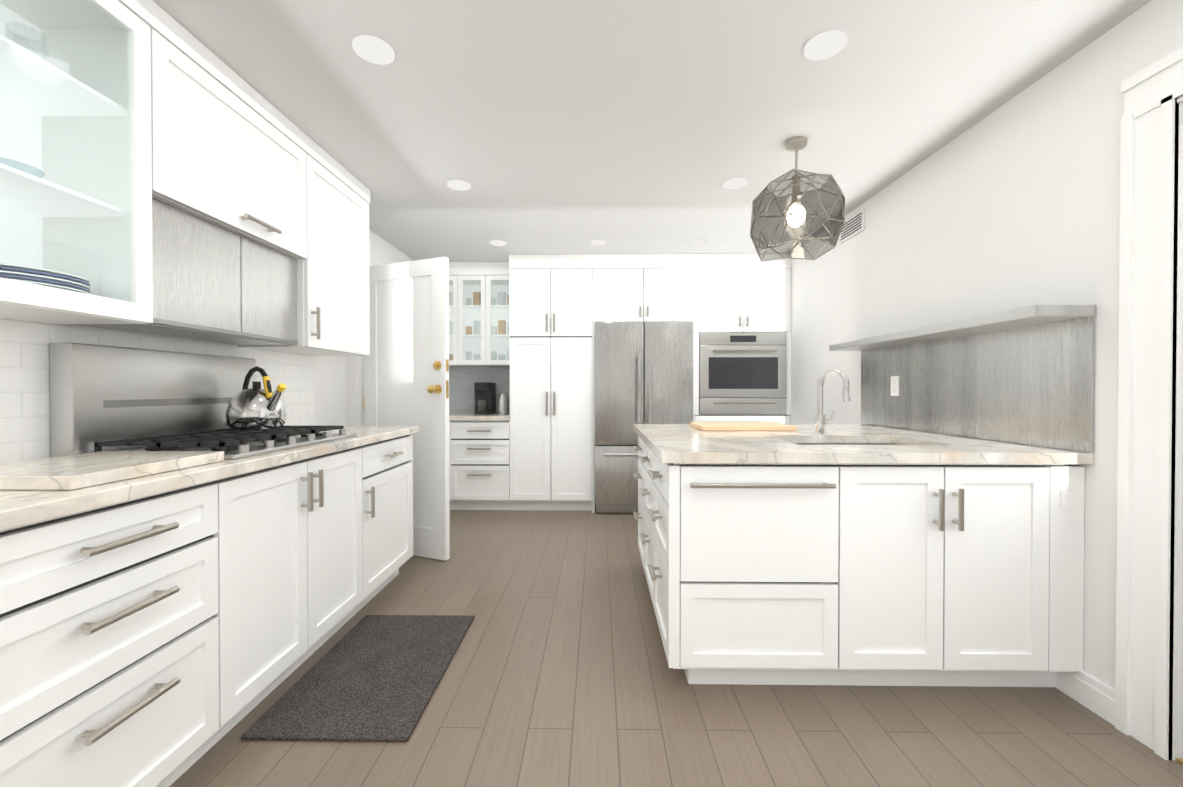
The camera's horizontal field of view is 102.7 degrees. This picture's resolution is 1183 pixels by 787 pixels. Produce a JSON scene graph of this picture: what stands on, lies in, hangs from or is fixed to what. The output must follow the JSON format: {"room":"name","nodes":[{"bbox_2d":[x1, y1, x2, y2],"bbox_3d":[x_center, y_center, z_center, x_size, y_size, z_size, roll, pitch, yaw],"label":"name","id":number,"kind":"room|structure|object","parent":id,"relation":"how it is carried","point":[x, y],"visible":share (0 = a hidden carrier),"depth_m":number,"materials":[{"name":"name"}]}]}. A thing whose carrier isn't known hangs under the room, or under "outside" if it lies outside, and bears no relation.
{"room":"kitchen","nodes":[
{"label":"kitchen","id":0,"kind":"room"},
{"bbox_2d":[6,229,413,425],"bbox_3d":[-1.780,-0.067,1.875,0.200,2.400,6.560,0,0,1],"label":"wall","id":1,"kind":"structure","parent":0,"point":[339,388],"depth_m":3.31,"materials":[{"name":"white paint"}]},
{"bbox_2d":[0,319,314,463],"bbox_3d":[-1.766,0.000,1.043,0.006,0.438,3.855,0,0,1],"label":"backsplash","id":2,"kind":"structure","parent":1,"relation":"attached to","point":[24,393],"depth_m":1.52,"materials":[{"name":"tile"}]},
{"bbox_2d":[36,0,311,263],"bbox_3d":[-1.582,-0.962,1.930,0.348,0.608,0.810,0,0,1],"label":"upper cabinet","id":3,"kind":"object","parent":1,"relation":"attached to","point":[116,116],"depth_m":1.53,"materials":[{"name":"white wood"}]},
{"bbox_2d":[0,157,44,177],"bbox_3d":[-1.600,-0.604,1.091,0.160,0.060,0.545,0,0,1],"label":"dish","id":4,"kind":"object","parent":3,"relation":"in","point":[13,163],"depth_m":1.28,"materials":[{"name":"white ceramic"}]},
{"bbox_2d":[5,21,47,61],"bbox_3d":[-1.620,-0.994,1.103,0.100,0.200,0.583,0,0,1],"label":"dish","id":5,"kind":"object","parent":3,"relation":"in","point":[7,29],"depth_m":1.34,"materials":[{"name":"white ceramic"}]},
{"bbox_2d":[0,263,90,293],"bbox_3d":[-1.597,-0.287,1.310,0.286,0.092,0.286,0,0,-8],"label":"dish","id":6,"kind":"object","parent":3,"relation":"in","point":[33,280],"depth_m":1.27,"materials":[{"name":"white ceramic"}]},
{"bbox_2d":[73,198,297,344],"bbox_3d":[-1.607,-0.445,1.935,0.300,0.422,0.806,0,0,1],"label":"range hood","id":7,"kind":"object","parent":1,"relation":"attached to","point":[213,283],"visible":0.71,"depth_m":1.85,"materials":[{"name":"metal"}]},
{"bbox_2d":[238,140,369,355],"bbox_3d":[-1.573,-0.752,2.626,0.348,1.038,0.701,0,0,1],"label":"upper cabinet","id":8,"kind":"object","parent":1,"relation":"attached to","point":[333,291],"depth_m":2.60,"materials":[{"name":"white wood"}]},
{"bbox_2d":[363,257,449,560],"bbox_3d":[-1.303,0.102,3.265,0.695,2.022,0.365,0,0,1],"label":"door leaf","id":9,"kind":"structure","parent":1,"relation":"in","point":[406,371],"depth_m":3.24,"materials":[{"name":"white wood"}]},
{"bbox_2d":[449,292,508,359],"bbox_3d":[-1.216,-0.668,4.853,0.821,0.734,0.076,0,0,1],"label":"glassware","id":10,"kind":"object","parent":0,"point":[476,302],"depth_m":4.82,"materials":[{"name":"glass"}]},
{"bbox_2d":[597,254,696,322],"bbox_3d":[0.486,-0.977,4.686,0.948,0.623,0.617,0,0,1],"label":"upper cabinet","id":11,"kind":"object","parent":0,"relation":"attached to","point":[644,288],"depth_m":4.38,"materials":[{"name":"white wood"}]},
{"bbox_2d":[153,0,1150,261],"bbox_3d":[0.573,-1.307,1.832,4.905,0.080,6.560,0,0,1],"label":"ceiling","id":12,"kind":"structure","parent":0,"point":[579,126],"depth_m":2.02,"materials":[{"name":"white paint"}]},
{"bbox_2d":[352,35,394,64],"bbox_3d":[-0.801,-1.262,1.742,0.143,0.007,0.143,0,0,-8],"label":"recessed light","id":13,"kind":"object","parent":12,"relation":"in","point":[372,49],"depth_m":1.74,"materials":[{"name":"white plastic"}]},
{"bbox_2d":[447,180,470,190],"bbox_3d":[-0.809,-1.272,2.892,0.143,0.007,0.143,0,0,-8],"label":"recessed light","id":14,"kind":"object","parent":12,"relation":"in","point":[460,185],"depth_m":2.89,"materials":[{"name":"white plastic"}]},
{"bbox_2d":[490,240,506,245],"bbox_3d":[-0.794,-1.281,4.032,0.143,0.007,0.143,0,0,-8],"label":"recessed light","id":15,"kind":"object","parent":12,"relation":"in","point":[494,242],"depth_m":4.03,"materials":[{"name":"white plastic"}]},
{"bbox_2d":[590,240,606,245],"bbox_3d":[0.062,-1.281,4.020,0.143,0.007,0.143,0,0,-5],"label":"recessed light","id":16,"kind":"object","parent":12,"relation":"in","point":[595,242],"depth_m":4.00,"materials":[{"name":"white plastic"}]},
{"bbox_2d":[688,239,704,244],"bbox_3d":[0.891,-1.281,4.008,0.143,0.007,0.143,0,0,-8],"label":"recessed light","id":17,"kind":"object","parent":12,"relation":"in","point":[696,241],"depth_m":4.00,"materials":[{"name":"white plastic"}]},
{"bbox_2d":[723,178,746,188],"bbox_3d":[0.870,-1.272,2.869,0.143,0.007,0.143,0,0,-8],"label":"recessed light","id":18,"kind":"object","parent":12,"relation":"in","point":[735,183],"depth_m":2.86,"materials":[{"name":"white plastic"}]},
{"bbox_2d":[750,136,844,261],"bbox_3d":[1.044,-0.989,2.391,0.448,0.564,0.448,0,0,1],"label":"pendant light","id":19,"kind":"object","parent":12,"relation":"hanging from","point":[796,213],"visible":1,"depth_m":2.24,"materials":[{"name":"silver metal"}]},
{"bbox_2d":[804,30,847,60],"bbox_3d":[0.849,-1.262,1.719,0.143,0.007,0.143,0,0,-8],"label":"recessed light","id":20,"kind":"object","parent":12,"relation":"in","point":[821,46],"depth_m":1.71,"materials":[{"name":"white plastic"}]},
{"bbox_2d":[169,510,1182,786],"bbox_3d":[0.573,1.173,1.853,4.905,0.080,6.560,0,0,1],"label":"floor","id":21,"kind":"structure","parent":0,"point":[559,672],"depth_m":1.65,"materials":[{"name":"brown wood"}]},
{"bbox_2d":[0,474,243,786],"bbox_3d":[-1.451,0.699,1.180,0.633,0.880,0.646,0,0,1],"label":"base cabinet","id":22,"kind":"object","parent":21,"relation":"on","point":[166,639],"depth_m":1.15,"materials":[{"name":"white wood"}]},
{"bbox_2d":[244,443,371,716],"bbox_3d":[-1.441,0.693,1.910,0.633,0.880,0.936,0,0,1],"label":"base cabinet","id":23,"kind":"object","parent":21,"relation":"on","point":[308,522],"depth_m":1.84,"materials":[{"name":"white wood"}]},
{"bbox_2d":[241,615,473,741],"bbox_3d":[-0.868,1.125,1.963,0.550,0.013,0.840,0,0,1],"label":"rug","id":24,"kind":"object","parent":21,"relation":"on","point":[371,677],"visible":0.98,"depth_m":1.82,"materials":[{"name":"grey carpet"}]},
{"bbox_2d":[372,434,412,597],"bbox_3d":[-1.431,0.687,2.601,0.633,0.880,0.691,0,0,1],"label":"base cabinet","id":25,"kind":"object","parent":21,"relation":"on","point":[392,459],"depth_m":2.66,"materials":[{"name":"white wood"}]},
{"bbox_2d":[0,426,418,531],"bbox_3d":[-1.438,0.239,1.041,0.663,0.039,3.855,0,0,1],"label":"countertop","id":26,"kind":"structure","parent":25,"relation":"on","point":[20,508],"depth_m":1.20,"materials":[{"name":"stone"}]},
{"bbox_2d":[0,451,223,489],"bbox_3d":[-1.370,0.201,1.292,0.395,0.031,0.440,0,0,1],"label":"cutting board","id":27,"kind":"object","parent":26,"relation":"on","point":[73,472],"visible":1,"depth_m":1.23,"materials":[{"name":"stone"}]},
{"bbox_2d":[49,343,356,458],"bbox_3d":[-1.454,0.022,1.937,0.590,0.379,0.820,0,0,1],"label":"cooktop","id":28,"kind":"object","parent":26,"relation":"in","point":[107,398],"visible":0.98,"depth_m":1.73,"materials":[{"name":"silver metal"}]},
{"bbox_2d":[225,366,286,429],"bbox_3d":[-1.491,0.016,2.157,0.297,0.281,0.228,0,0,1],"label":"kettle","id":29,"kind":"object","parent":28,"relation":"on","point":[256,407],"visible":1,"depth_m":2.09,"materials":[{"name":"silver metal"}]},
{"bbox_2d":[449,421,508,509],"bbox_3d":[-1.239,0.680,4.724,0.958,0.859,0.617,0,0,1],"label":"base cabinet","id":30,"kind":"object","parent":21,"relation":"on","point":[478,450],"depth_m":4.42,"materials":[{"name":"white wood"}]},
{"bbox_2d":[449,413,509,420],"bbox_3d":[-1.240,0.229,4.707,0.956,0.039,0.643,0,0,1],"label":"countertop","id":31,"kind":"structure","parent":30,"relation":"on","point":[476,417],"depth_m":4.38,"materials":[{"name":"stone"}]},
{"bbox_2d":[474,382,495,413],"bbox_3d":[-1.098,0.047,4.857,0.180,0.319,0.280,0,0,1],"label":"coffee maker","id":32,"kind":"object","parent":31,"relation":"on","point":[485,397],"visible":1,"depth_m":4.81,"materials":[{"name":"black plastic"}]},
{"bbox_2d":[498,393,507,413],"bbox_3d":[-0.899,0.102,4.805,0.100,0.210,0.097,0,0,1],"label":"canister","id":33,"kind":"object","parent":31,"relation":"on","point":[502,403],"visible":1,"depth_m":4.76,"materials":[{"name":"silver metal"}]},
{"bbox_2d":[509,254,596,512],"bbox_3d":[-0.364,-0.090,4.705,0.792,2.398,0.617,0,0,1],"label":"tall cabinet","id":34,"kind":"object","parent":21,"relation":"on","point":[536,451],"depth_m":4.40,"materials":[{"name":"white wood"}]},
{"bbox_2d":[595,322,692,512],"bbox_3d":[0.485,0.222,4.610,0.899,1.753,0.714,0,0,1],"label":"fridge","id":35,"kind":"object","parent":21,"relation":"on","point":[643,373],"visible":0.62,"depth_m":4.33,"materials":[{"name":"grey metal"}]},
{"bbox_2d":[693,410,790,423],"bbox_3d":[1.401,0.652,4.687,0.882,0.915,0.617,0,0,1],"label":"base cabinet","id":36,"kind":"object","parent":21,"relation":"on","point":[778,418],"depth_m":4.38,"materials":[{"name":"white wood"}]},
{"bbox_2d":[699,332,786,413],"bbox_3d":[1.400,-0.188,4.621,0.795,0.757,0.640,0,0,1],"label":"wall oven","id":37,"kind":"object","parent":36,"relation":"in","point":[742,372],"visible":0.98,"depth_m":4.36,"materials":[{"name":"silver metal"}]},
{"bbox_2d":[633,436,1084,686],"bbox_3d":[1.032,0.689,2.401,1.558,0.879,1.403,0,0,1],"label":"base cabinet","id":38,"kind":"object","parent":21,"relation":"on","point":[971,575],"visible":0.92,"depth_m":1.75,"materials":[{"name":"white wood"}]},
{"bbox_2d":[633,424,1092,463],"bbox_3d":[1.039,0.228,2.419,1.545,0.039,1.420,0,0,1],"label":"countertop","id":39,"kind":"structure","parent":38,"relation":"on","point":[676,443],"depth_m":1.87,"materials":[{"name":"stone"}]},
{"bbox_2d":[690,422,796,430],"bbox_3d":[0.873,0.192,2.781,0.520,0.025,0.360,0,0,1],"label":"cutting board","id":40,"kind":"object","parent":39,"relation":"on","point":[738,426],"visible":0.98,"depth_m":2.60,"materials":[{"name":"beige wood"}]},
{"bbox_2d":[814,369,850,433],"bbox_3d":[1.208,0.042,2.379,0.116,0.332,0.168,0,0,1],"label":"faucet","id":41,"kind":"object","parent":39,"relation":"on","point":[821,420],"visible":1,"depth_m":2.41,"materials":[{"name":"silver metal"}]},
{"bbox_2d":[795,443,900,444],"bbox_3d":[1.185,0.333,2.158,0.664,0.164,0.424,0,0,1],"label":"sink","id":42,"kind":"object","parent":39,"relation":"in","point":[847,444],"visible":0.04,"depth_m":2.36,"materials":[{"name":"silver metal"}]},
{"bbox_2d":[790,0,1182,688],"bbox_3d":[1.865,-0.067,1.825,0.120,2.400,6.320,0,0,1],"label":"wall","id":43,"kind":"structure","parent":0,"point":[1012,204],"depth_m":1.99,"materials":[{"name":"white paint"}]},
{"bbox_2d":[693,254,790,341],"bbox_3d":[1.370,-0.930,4.674,0.944,0.718,0.617,0,0,1],"label":"upper cabinet","id":44,"kind":"object","parent":43,"relation":"attached to","point":[736,292],"depth_m":4.37,"materials":[{"name":"white wood"}]},
{"bbox_2d":[840,209,864,243],"bbox_3d":[1.817,-1.164,3.307,0.015,0.140,0.300,0,0,1],"label":"air vent","id":45,"kind":"object","parent":43,"relation":"in","point":[853,225],"visible":0.92,"depth_m":3.27,"materials":[{"name":"white metal"}]},
{"bbox_2d":[829,305,1095,350],"bbox_3d":[1.705,-0.303,2.448,0.213,0.042,1.515,0,0,1],"label":"shelf","id":46,"kind":"object","parent":43,"relation":"attached to","point":[1032,315],"visible":1,"depth_m":2.00,"materials":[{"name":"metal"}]},
{"bbox_2d":[861,317,1094,452],"bbox_3d":[1.808,-0.037,2.441,0.008,0.488,1.490,0,0,1],"label":"backsplash","id":47,"kind":"structure","parent":43,"relation":"attached to","point":[1033,385],"depth_m":2.11,"materials":[{"name":"metal"}]},
{"bbox_2d":[891,376,898,395],"bbox_3d":[1.805,-0.045,2.816,0.008,0.116,0.074,0,0,1],"label":"electrical outlet","id":48,"kind":"object","parent":47,"relation":"attached to","point":[894,385],"visible":1,"depth_m":2.81,"materials":[{"name":"white plastic"}]},
{"bbox_2d":[1055,671,1114,725],"bbox_3d":[1.793,1.079,1.515,0.016,0.115,5.680,0,0,1],"label":"baseboard","id":49,"kind":"structure","parent":43,"relation":"attached to","point":[1092,694],"depth_m":1.70,"materials":[{"name":"white wood"}]},
{"bbox_2d":[1115,46,1182,764],"bbox_3d":[1.854,0.050,1.028,0.168,2.180,1.137,0,0,1],"label":"door frame","id":50,"kind":"structure","parent":43,"relation":"attached to","point":[1149,652],"depth_m":1.51,"materials":[{"name":"white painted wood"}]},
{"bbox_3d":[0.617,-0.094,5.062,4.665,2.400,0.120,0,0,1],"label":"wall","id":51,"kind":"structure","parent":0,"visible":0},
{"bbox_2d":[449,367,509,412],"bbox_3d":[-1.235,-0.038,5.022,0.918,0.487,0.007,0,0,1],"label":"backsplash","id":52,"kind":"structure","parent":51,"relation":"attached to","point":[462,380],"depth_m":5.02,"materials":[{"name":"grey tile"}]}
]}

